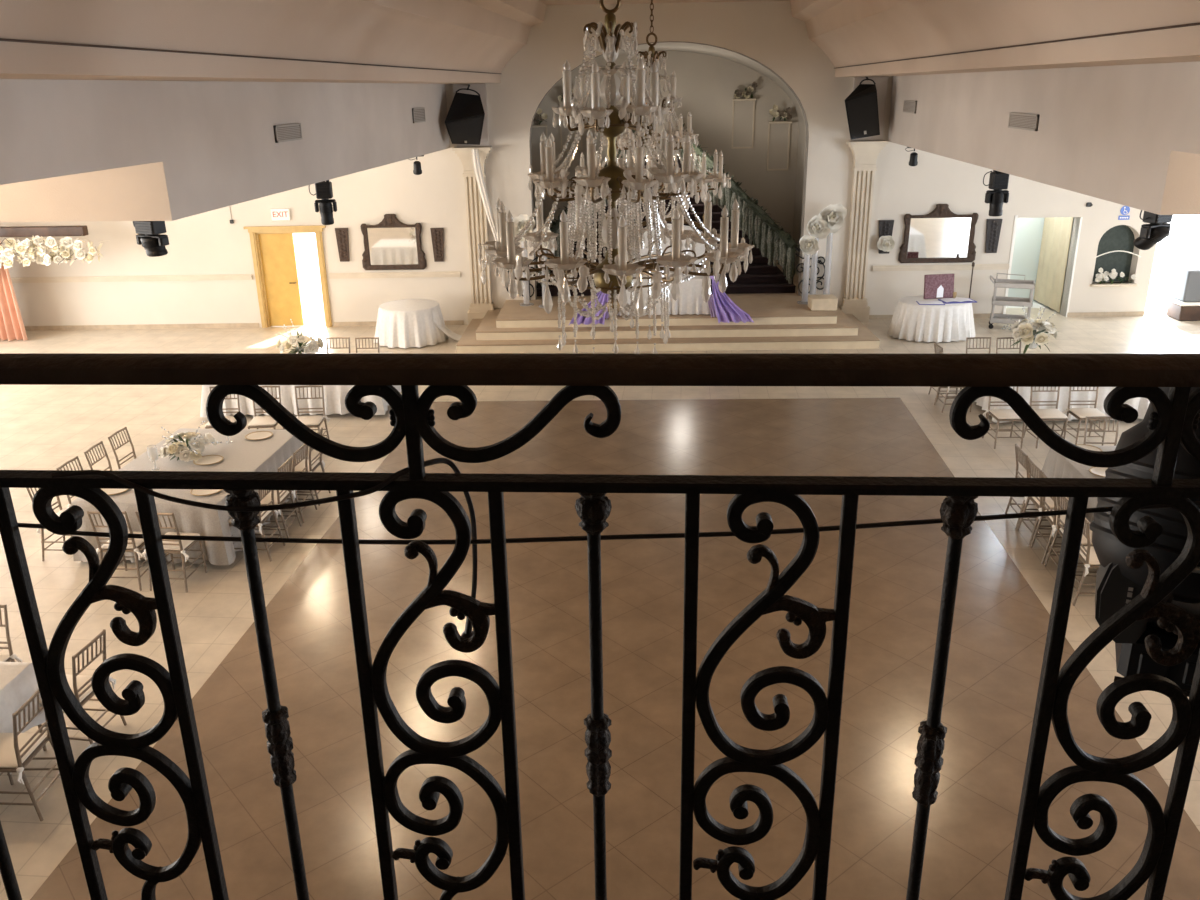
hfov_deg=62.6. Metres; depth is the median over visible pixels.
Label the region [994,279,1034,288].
shelf
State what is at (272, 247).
door
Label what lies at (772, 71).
trim
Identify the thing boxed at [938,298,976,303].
binder
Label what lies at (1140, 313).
baseboard
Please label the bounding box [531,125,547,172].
wall panel
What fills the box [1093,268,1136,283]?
flowers
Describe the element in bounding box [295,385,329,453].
chair
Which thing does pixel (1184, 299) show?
block
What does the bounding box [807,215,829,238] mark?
paper flower
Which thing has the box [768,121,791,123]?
shelf
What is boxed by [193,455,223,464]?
charger plate
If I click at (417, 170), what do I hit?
spotlight
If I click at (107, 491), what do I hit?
charger plate
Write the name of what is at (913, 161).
spotlight
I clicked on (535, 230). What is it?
paper flower
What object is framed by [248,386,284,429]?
chair
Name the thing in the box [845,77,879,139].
loudspeaker
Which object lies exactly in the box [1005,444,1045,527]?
chair
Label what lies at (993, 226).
wall plaque
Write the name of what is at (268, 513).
cushion
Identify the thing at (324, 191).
light
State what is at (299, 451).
chair
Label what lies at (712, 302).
drape
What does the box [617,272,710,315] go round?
tablecloth
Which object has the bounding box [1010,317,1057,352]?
centrepiece
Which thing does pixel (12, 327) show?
curtain
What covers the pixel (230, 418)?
cushion
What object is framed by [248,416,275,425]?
cushion
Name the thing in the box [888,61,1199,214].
wall
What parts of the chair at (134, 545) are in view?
leg, frame, seat, leg, leg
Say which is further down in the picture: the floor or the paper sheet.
the floor
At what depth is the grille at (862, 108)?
20.07 m
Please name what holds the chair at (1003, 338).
on the floor
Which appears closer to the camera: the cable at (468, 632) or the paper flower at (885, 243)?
the cable at (468, 632)
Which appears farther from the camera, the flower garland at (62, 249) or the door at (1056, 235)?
the door at (1056, 235)
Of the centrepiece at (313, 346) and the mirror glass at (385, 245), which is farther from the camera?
the mirror glass at (385, 245)
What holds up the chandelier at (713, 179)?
hanging from the ceiling
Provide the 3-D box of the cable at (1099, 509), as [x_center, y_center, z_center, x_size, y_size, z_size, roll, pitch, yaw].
[-0.347,0.089,1.300,2.301,0.077,0.006,0,20,4]
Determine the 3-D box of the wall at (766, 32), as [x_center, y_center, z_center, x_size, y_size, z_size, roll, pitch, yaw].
[0.751,-6.220,21.274,29.700,7.000,0.260,-1,20,1]
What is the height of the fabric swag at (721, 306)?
0.922 m
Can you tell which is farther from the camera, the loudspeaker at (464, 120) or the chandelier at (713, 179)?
the loudspeaker at (464, 120)
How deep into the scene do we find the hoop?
21.67 m
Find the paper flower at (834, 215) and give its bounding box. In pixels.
[818,204,846,232]
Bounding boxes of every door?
[243,225,331,327]
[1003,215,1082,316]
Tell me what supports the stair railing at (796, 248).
on the staircase at (760, 277)
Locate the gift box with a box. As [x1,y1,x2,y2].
[923,274,954,298]
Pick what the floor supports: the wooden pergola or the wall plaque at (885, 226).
the wooden pergola
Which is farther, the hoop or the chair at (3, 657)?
the hoop
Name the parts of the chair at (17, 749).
leg, seat, frame, leg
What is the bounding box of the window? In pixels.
[293,218,1199,307]
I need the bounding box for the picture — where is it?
[936,285,943,297]
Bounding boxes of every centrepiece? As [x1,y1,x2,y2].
[159,432,216,461]
[276,319,325,352]
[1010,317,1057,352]
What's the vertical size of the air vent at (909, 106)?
0.220 m
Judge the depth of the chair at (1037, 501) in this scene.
11.29 m
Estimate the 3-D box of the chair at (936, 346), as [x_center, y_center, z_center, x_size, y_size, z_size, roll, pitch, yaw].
[5.834,-1.312,16.491,0.491,0.925,0.538,-1,20,1]
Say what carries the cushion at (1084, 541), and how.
on the chair at (1064, 500)
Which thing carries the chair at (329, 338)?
on the floor
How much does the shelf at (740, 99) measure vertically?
0.060 m
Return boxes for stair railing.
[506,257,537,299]
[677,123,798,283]
[723,207,825,296]
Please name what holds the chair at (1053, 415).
on the floor
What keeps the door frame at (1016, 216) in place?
in the wall at (766, 32)
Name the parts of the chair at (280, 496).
seat, leg, frame, leg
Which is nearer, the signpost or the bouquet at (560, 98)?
the signpost
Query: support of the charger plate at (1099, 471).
on the tablecloth at (1056, 465)
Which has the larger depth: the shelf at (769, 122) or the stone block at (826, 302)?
the shelf at (769, 122)
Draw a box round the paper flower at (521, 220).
[512,214,534,241]
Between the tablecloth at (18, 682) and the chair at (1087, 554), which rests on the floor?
the chair at (1087, 554)
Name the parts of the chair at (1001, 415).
leg, frame, seat, leg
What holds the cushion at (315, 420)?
on the chair at (314, 421)
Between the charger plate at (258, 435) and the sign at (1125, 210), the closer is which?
the charger plate at (258, 435)
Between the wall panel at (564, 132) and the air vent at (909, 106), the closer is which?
the air vent at (909, 106)
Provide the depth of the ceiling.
9.30 m
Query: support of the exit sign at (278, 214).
attached to the wall at (766, 32)
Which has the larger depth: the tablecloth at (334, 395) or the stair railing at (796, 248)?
the stair railing at (796, 248)
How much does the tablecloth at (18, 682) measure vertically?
0.462 m
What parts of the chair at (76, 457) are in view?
frame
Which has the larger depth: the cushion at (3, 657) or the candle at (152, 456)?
the candle at (152, 456)
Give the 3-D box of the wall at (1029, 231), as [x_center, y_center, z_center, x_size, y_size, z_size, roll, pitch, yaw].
[8.997,-4.915,23.147,3.500,3.000,2.540,-1,20,1]
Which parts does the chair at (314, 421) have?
frame, seat, leg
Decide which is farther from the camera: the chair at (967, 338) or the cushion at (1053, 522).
the chair at (967, 338)
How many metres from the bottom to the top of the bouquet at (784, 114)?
0.485 m
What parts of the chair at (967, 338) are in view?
frame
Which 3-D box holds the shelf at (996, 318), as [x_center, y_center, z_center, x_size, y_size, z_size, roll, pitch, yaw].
[8.819,-2.818,21.245,0.800,0.100,0.500,7,21,20]
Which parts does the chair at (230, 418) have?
frame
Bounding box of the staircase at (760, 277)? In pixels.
[536,156,795,295]
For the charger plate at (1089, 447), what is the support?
on the tablecloth at (1056, 465)
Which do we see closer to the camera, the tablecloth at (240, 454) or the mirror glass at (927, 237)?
the tablecloth at (240, 454)
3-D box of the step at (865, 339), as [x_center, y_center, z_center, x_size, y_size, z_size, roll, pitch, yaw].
[1.369,-2.529,21.080,8.500,0.185,2.635,-1,20,1]
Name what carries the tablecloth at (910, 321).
on the table
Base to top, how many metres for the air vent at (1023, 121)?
0.190 m
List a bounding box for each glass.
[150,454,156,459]
[367,227,417,264]
[907,217,971,257]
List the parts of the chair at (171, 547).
leg, frame, leg, seat, leg, leg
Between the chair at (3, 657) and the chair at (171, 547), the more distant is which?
the chair at (171, 547)
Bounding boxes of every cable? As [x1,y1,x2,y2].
[18,501,1199,544]
[51,458,476,637]
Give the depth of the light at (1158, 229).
9.95 m
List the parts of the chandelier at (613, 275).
flame bulb, drip dish, flame bulb, drip dish, flame bulb, drip dish, drip dish, flame bulb, drip dish, flame bulb, arm, drip dish, arm, arm, flame bulb, arm, arm, drip dish, flame bulb, drip dish, arm, arm, arm, drip dish, arm, glass, drip dish, flame bulb, arm, drip dish, crown, flame bulb, drip dish, crown, arm, arm, glass, crown, crown, crown, glass, arm, flame bulb, drip dish, crown, drip dish, crown, arm, glass, arm, flame bulb, drip dish, flame bulb, drip dish, flame bulb, drip dish, arm, arm, arm, flame bulb, arm, drip dish, arm, flame bulb, drip dish, flame bulb, arm, drip dish, flame bulb, drip dish, drip dish, arm, arm, flame bulb, drip dish, drip dish, flame bulb, flame bulb, drip dish, drip dish, flame bulb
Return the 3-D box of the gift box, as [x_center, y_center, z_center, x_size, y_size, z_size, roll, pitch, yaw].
[7.078,-3.417,20.606,0.640,0.502,0.122,-4,20,-7]
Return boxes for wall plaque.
[335,228,349,261]
[430,228,443,261]
[878,220,893,253]
[985,219,1002,252]
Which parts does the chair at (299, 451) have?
leg, frame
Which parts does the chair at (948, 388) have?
leg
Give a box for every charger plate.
[100,488,128,494]
[190,489,220,495]
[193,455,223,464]
[245,431,272,439]
[1077,444,1101,450]
[1089,467,1107,476]
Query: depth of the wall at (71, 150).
9.90 m
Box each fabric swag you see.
[569,291,609,324]
[708,276,753,322]
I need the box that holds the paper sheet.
[916,301,944,304]
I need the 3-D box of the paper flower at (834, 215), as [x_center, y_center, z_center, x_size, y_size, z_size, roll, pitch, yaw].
[4.931,-4.911,20.933,0.618,0.586,0.251,-3,20,-6]
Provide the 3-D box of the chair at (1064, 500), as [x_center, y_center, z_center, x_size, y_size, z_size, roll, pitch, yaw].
[5.083,0.916,10.452,0.491,0.925,0.538,1,20,5]
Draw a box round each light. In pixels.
[133,221,168,256]
[309,180,336,224]
[983,170,1008,216]
[1089,387,1199,696]
[1133,210,1172,249]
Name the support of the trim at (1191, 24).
attached to the wall at (766, 32)
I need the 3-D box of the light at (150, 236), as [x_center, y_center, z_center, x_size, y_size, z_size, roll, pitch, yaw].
[-4.603,-2.182,10.092,0.440,0.390,0.242,8,22,23]
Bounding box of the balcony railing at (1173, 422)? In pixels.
[0,353,1199,899]
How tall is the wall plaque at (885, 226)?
0.720 m
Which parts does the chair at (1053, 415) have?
frame, seat, leg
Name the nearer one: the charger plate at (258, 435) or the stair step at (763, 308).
the charger plate at (258, 435)
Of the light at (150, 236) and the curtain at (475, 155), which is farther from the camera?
the curtain at (475, 155)
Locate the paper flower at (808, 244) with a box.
[799,235,818,254]
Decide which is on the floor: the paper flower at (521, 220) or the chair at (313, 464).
the chair at (313, 464)
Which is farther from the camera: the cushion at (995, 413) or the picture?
the picture
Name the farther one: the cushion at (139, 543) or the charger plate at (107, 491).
the charger plate at (107, 491)
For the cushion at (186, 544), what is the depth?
10.61 m
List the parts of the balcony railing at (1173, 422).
post, rail, handrail, post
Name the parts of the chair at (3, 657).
frame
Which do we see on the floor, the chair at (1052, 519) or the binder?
the chair at (1052, 519)
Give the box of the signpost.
[969,262,974,297]
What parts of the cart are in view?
post, rail, post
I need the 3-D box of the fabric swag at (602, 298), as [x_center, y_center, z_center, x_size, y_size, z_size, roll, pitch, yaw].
[-0.166,-3.053,20.101,0.957,0.922,0.515,-1,20,1]
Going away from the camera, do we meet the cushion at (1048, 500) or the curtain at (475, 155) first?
the cushion at (1048, 500)
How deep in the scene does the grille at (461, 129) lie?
20.21 m
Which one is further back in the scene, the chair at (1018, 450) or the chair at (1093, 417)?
the chair at (1093, 417)
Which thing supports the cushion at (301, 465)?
on the chair at (313, 464)
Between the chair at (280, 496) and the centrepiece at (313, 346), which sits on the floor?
the chair at (280, 496)
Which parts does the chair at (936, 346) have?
frame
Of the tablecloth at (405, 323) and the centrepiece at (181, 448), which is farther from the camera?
the tablecloth at (405, 323)
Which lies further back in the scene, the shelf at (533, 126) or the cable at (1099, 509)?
the shelf at (533, 126)
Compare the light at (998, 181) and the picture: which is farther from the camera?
the picture
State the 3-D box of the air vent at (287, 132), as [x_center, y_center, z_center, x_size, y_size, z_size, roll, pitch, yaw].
[-3.936,-4.008,12.468,0.028,0.200,0.850,1,20,5]
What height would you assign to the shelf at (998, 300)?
0.100 m
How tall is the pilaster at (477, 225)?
5.120 m
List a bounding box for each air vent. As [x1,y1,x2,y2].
[273,123,302,142]
[412,107,425,122]
[903,100,916,112]
[1008,112,1039,130]
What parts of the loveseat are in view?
carved frame, backrest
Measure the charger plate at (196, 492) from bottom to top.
0.024 m
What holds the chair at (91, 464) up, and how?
on the floor
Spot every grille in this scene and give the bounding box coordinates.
[447,116,482,143]
[847,93,878,137]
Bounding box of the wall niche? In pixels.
[1093,225,1134,281]
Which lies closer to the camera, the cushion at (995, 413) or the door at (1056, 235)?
the cushion at (995, 413)
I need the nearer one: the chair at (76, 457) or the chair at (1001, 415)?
the chair at (76, 457)
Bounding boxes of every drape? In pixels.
[605,294,609,318]
[708,293,716,317]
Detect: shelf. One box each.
[532,125,546,127]
[732,98,755,100]
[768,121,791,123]
[990,313,1026,323]
[992,296,1032,306]
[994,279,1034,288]
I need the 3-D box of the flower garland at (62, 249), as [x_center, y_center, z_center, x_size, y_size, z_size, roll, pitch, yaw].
[-11.873,-3.892,20.788,3.071,1.544,0.677,-1,20,1]
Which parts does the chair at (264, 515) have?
seat, leg, frame, leg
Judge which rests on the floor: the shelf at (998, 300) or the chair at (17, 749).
the chair at (17, 749)
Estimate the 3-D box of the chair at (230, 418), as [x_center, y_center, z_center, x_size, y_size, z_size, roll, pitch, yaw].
[-5.582,-0.440,14.634,0.538,0.925,0.491,-2,20,-2]
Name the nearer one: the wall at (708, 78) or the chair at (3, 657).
the chair at (3, 657)
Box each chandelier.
[478,0,753,352]
[573,0,730,240]
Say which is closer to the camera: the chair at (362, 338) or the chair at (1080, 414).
the chair at (1080, 414)
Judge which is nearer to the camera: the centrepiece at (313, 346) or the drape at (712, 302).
the centrepiece at (313, 346)
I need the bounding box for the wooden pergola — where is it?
[0,225,88,236]
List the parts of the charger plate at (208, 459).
plate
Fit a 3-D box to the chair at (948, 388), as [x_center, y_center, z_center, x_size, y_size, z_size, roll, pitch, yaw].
[5.736,-1.106,15.934,0.491,0.925,0.538,-1,20,1]
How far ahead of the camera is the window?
29.51 m
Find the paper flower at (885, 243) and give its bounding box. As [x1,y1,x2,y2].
[877,236,894,251]
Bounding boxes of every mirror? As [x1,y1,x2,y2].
[360,214,426,269]
[898,204,978,262]
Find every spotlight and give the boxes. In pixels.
[409,155,423,174]
[905,147,917,165]
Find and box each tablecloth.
[0,662,45,732]
[71,428,308,564]
[200,385,400,416]
[374,299,461,347]
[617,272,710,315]
[887,295,975,342]
[974,387,1149,422]
[1042,446,1115,522]
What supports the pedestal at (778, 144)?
attached to the wall at (708, 78)
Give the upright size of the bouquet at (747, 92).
0.464 m
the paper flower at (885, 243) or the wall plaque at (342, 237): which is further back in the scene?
the wall plaque at (342, 237)
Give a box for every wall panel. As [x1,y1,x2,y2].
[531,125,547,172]
[559,101,582,150]
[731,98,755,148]
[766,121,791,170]
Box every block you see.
[808,294,837,310]
[1166,265,1199,320]
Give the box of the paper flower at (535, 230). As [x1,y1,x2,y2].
[532,227,550,247]
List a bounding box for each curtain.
[0,241,27,340]
[471,149,500,257]
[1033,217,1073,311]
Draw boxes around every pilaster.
[452,84,493,324]
[839,77,888,321]
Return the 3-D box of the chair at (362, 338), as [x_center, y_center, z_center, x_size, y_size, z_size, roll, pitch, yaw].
[-4.117,-1.482,17.407,0.538,0.925,0.491,-1,20,1]
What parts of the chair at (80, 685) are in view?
leg, seat, frame, leg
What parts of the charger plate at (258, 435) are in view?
plate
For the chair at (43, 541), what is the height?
0.925 m
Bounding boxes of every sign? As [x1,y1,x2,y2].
[271,208,290,220]
[1118,206,1129,219]
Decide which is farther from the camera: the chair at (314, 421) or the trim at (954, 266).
the trim at (954, 266)
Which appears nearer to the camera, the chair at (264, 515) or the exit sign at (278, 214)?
the chair at (264, 515)
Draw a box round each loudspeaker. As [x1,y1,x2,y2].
[445,85,484,144]
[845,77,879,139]
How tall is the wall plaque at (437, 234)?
0.730 m
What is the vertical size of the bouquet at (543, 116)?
0.451 m
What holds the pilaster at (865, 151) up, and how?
attached to the wall at (766, 32)
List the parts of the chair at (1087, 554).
leg, frame, seat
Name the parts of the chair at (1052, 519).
leg, leg, frame, seat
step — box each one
[456,314,879,352]
[476,307,857,339]
[496,260,836,327]
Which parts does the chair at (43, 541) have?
leg, frame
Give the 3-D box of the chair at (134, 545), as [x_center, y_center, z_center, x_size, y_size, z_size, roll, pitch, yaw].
[-5.143,0.999,10.691,0.538,0.925,0.491,0,20,3]
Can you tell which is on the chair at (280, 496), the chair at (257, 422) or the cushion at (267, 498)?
the cushion at (267, 498)
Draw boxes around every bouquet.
[533,108,547,124]
[558,89,573,101]
[734,82,757,98]
[769,104,791,120]
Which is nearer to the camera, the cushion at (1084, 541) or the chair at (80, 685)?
the chair at (80, 685)
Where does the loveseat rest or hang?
on the stair step at (763, 308)
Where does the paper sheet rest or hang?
on the tablecloth at (910, 321)
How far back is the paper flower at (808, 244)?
20.87 m
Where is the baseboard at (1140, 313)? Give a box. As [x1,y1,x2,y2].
[24,311,1144,330]
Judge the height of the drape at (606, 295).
0.814 m
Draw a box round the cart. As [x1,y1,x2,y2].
[989,273,1034,328]
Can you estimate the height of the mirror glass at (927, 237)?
0.880 m
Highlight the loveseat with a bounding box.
[631,214,710,286]
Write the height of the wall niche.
1.600 m
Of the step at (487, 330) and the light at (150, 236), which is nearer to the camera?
the light at (150, 236)
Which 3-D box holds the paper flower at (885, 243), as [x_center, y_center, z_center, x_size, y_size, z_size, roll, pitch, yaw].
[6.229,-4.492,21.482,0.378,0.351,0.149,1,20,5]
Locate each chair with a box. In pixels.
[0,604,21,661]
[0,689,59,820]
[26,488,82,561]
[38,629,126,750]
[56,456,82,536]
[84,441,112,470]
[87,511,147,590]
[108,427,135,468]
[135,511,207,592]
[205,386,239,428]
[228,490,284,560]
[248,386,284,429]
[254,456,301,537]
[269,444,316,522]
[284,427,330,505]
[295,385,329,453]
[326,337,349,352]
[355,337,379,352]
[928,342,961,401]
[934,351,971,412]
[960,337,990,389]
[982,387,1024,448]
[996,337,1020,352]
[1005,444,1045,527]
[1017,457,1068,545]
[1023,387,1067,448]
[1030,472,1089,563]
[1044,497,1096,572]
[1061,387,1107,445]
[1073,519,1099,605]
[1083,416,1118,445]
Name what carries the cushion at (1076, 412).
on the chair at (1080, 414)
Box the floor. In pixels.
[0,307,1199,899]
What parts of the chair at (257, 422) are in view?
seat, frame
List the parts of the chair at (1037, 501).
leg, leg, frame, seat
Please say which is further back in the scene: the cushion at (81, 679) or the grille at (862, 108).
the grille at (862, 108)
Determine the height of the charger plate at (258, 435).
0.024 m
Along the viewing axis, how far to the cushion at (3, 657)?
8.50 m
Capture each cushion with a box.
[0,654,9,661]
[0,733,46,767]
[39,674,92,702]
[101,532,143,548]
[162,532,199,550]
[206,416,235,425]
[228,510,271,523]
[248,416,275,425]
[260,490,288,504]
[286,459,318,471]
[297,415,323,425]
[989,409,1020,418]
[1032,497,1068,508]
[1033,409,1067,418]
[1045,509,1089,525]
[1059,528,1092,544]
[1069,408,1105,417]
[1079,546,1099,564]
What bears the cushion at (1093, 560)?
on the chair at (1087, 554)
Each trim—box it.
[0,22,1199,73]
[11,264,1008,282]
[529,41,808,299]
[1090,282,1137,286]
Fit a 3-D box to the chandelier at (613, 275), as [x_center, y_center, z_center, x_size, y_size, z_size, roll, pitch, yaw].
[0.049,-2.129,5.683,1.672,3.181,1.648,-12,23,-27]
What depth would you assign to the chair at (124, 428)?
12.81 m
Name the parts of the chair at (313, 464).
frame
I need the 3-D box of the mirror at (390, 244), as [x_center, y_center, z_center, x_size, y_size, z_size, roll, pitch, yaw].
[-4.574,-4.574,21.730,1.420,1.224,0.114,-1,20,1]
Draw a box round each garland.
[0,236,102,269]
[535,130,637,286]
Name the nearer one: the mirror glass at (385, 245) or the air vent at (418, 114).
the air vent at (418, 114)
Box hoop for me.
[1095,250,1140,257]
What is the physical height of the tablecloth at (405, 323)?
0.754 m
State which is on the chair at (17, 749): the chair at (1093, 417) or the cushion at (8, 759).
the cushion at (8, 759)
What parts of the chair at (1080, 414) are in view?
leg, frame, seat, leg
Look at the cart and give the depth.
21.07 m
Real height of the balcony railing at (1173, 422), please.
0.988 m
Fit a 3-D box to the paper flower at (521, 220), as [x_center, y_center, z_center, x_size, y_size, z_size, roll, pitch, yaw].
[-1.653,-4.724,20.975,0.545,0.563,0.247,1,20,5]
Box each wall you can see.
[0,1,1156,326]
[0,79,448,221]
[532,42,805,275]
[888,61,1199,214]
[1008,218,1073,311]
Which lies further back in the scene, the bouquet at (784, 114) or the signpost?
the bouquet at (784, 114)
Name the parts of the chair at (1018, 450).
leg, leg, frame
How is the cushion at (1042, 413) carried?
on the chair at (1053, 415)
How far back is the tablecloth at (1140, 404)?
15.18 m
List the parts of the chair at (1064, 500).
leg, frame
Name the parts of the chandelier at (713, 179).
chain, drip dish, crown, crown, drip dish, drip dish, arm, drip dish, drip dish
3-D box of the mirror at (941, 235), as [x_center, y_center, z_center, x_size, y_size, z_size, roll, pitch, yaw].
[7.413,-4.719,21.534,1.680,1.274,0.115,-1,20,1]
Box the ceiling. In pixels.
[0,0,1199,83]
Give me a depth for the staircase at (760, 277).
22.84 m
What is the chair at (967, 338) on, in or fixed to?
on the floor
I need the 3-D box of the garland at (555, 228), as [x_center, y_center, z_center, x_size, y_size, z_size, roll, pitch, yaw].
[-0.261,-5.971,23.798,0.500,3.404,4.858,12,24,31]
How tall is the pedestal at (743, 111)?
1.260 m

